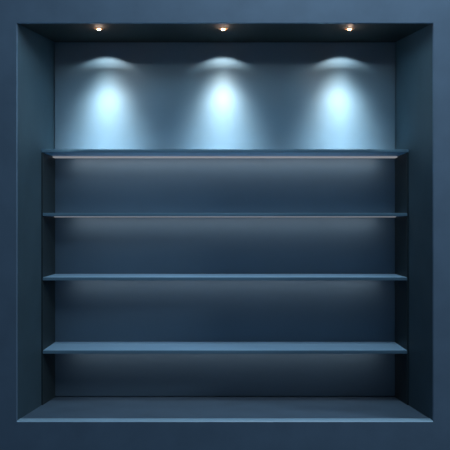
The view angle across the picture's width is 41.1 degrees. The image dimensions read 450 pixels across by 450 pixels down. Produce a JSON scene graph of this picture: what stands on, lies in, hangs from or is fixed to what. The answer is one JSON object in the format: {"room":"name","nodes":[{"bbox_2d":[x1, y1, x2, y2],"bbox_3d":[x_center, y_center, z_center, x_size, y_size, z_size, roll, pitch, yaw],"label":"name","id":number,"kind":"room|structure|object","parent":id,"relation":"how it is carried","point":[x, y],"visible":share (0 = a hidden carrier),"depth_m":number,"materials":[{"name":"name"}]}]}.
{"room":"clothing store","nodes":[
{"label":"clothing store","id":0,"kind":"room"},
{"bbox_2d":[18,24,54,419],"bbox_3d":[-1.077,-0.035,3.382,0.070,2.230,0.735,0,0,0],"label":"wall","id":1,"kind":"structure","parent":0,"point":[36,53],"depth_m":3.21,"materials":[{"name":"blue paint"}]},
{"bbox_2d":[41,152,54,404],"bbox_3d":[-1.037,0.318,3.527,0.008,1.459,0.248,0,0,0],"label":"panel","id":2,"kind":"object","parent":1,"relation":"attached to","point":[47,161],"visible":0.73,"depth_m":3.49,"materials":[{"name":"paint"}]},
{"bbox_2d":[0,0,449,449],"bbox_3d":[0.000,-0.300,3.007,6.200,3.600,0.015,0,0,0],"label":"wall","id":3,"kind":"structure","parent":0,"point":[14,435],"depth_m":3.00,"materials":[{"name":"blue paint"}]},
{"bbox_2d":[17,418,432,421],"bbox_3d":[0.000,0.998,3.028,2.083,0.034,0.054,0,0,0],"label":"trim","id":4,"kind":"structure","parent":3,"relation":"attached to","point":[20,419],"depth_m":3.01,"materials":[{"name":"blue paint"}]},
{"bbox_2d":[22,396,427,417],"bbox_3d":[0.000,1.033,3.382,2.083,0.094,0.655,0,0,0],"label":"floor","id":5,"kind":"structure","parent":0,"point":[59,406],"depth_m":3.37,"materials":[{"name":"blue paint"}]},
{"bbox_2d":[20,24,429,41],"bbox_3d":[0.000,-1.081,3.362,2.083,0.137,0.695,0,0,0],"label":"ceiling","id":6,"kind":"structure","parent":0,"point":[53,32],"depth_m":3.30,"materials":[{"name":"paint"}]},
{"bbox_2d":[395,24,431,419],"bbox_3d":[1.077,-0.035,3.382,0.070,2.230,0.735,0,0,0],"label":"wall","id":7,"kind":"structure","parent":0,"point":[413,53],"depth_m":3.21,"materials":[{"name":"blue paint"}]},
{"bbox_2d":[395,152,408,404],"bbox_3d":[1.037,0.318,3.527,0.008,1.459,0.248,0,0,0],"label":"panel","id":8,"kind":"object","parent":7,"relation":"attached to","point":[402,161],"visible":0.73,"depth_m":3.49,"materials":[{"name":"paint"}]},
{"bbox_3d":[0.000,-0.035,3.730,2.083,2.230,0.040,0,0,0],"label":"wall","id":9,"kind":"structure","parent":0,"visible":0},
{"bbox_2d":[55,42,394,395],"bbox_3d":[0.000,-0.035,3.674,2.080,2.160,0.030,0,0,0],"label":"panel","id":10,"kind":"object","parent":9,"relation":"attached to","point":[109,95],"visible":1,"depth_m":3.66,"materials":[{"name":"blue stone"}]},
{"bbox_2d":[43,342,406,353],"bbox_3d":[0.000,0.721,3.529,2.066,0.018,0.259,0,0,0],"label":"shelf","id":11,"kind":"object","parent":10,"relation":"attached to","point":[56,347],"visible":1,"depth_m":3.46,"materials":[{"name":"blue paint"}]},
{"bbox_2d":[41,149,408,157],"bbox_3d":[0.000,-0.417,3.529,2.082,0.024,0.259,0,0,0],"label":"shelf","id":12,"kind":"object","parent":10,"relation":"attached to","point":[56,153],"visible":1,"depth_m":3.46,"materials":[{"name":"blue paint"}]},
{"bbox_2d":[43,274,406,279],"bbox_3d":[0.000,0.306,3.529,2.066,0.017,0.259,0,0,0],"label":"shelf","id":13,"kind":"object","parent":10,"relation":"attached to","point":[54,276],"visible":1,"depth_m":3.40,"materials":[{"name":"blue paint"}]},
{"bbox_2d":[43,213,406,216],"bbox_3d":[0.000,-0.057,3.529,2.066,0.022,0.259,0,0,0],"label":"shelf","id":14,"kind":"object","parent":10,"relation":"attached to","point":[44,214],"visible":1,"depth_m":3.40,"materials":[{"name":"blue paint"}]}
]}

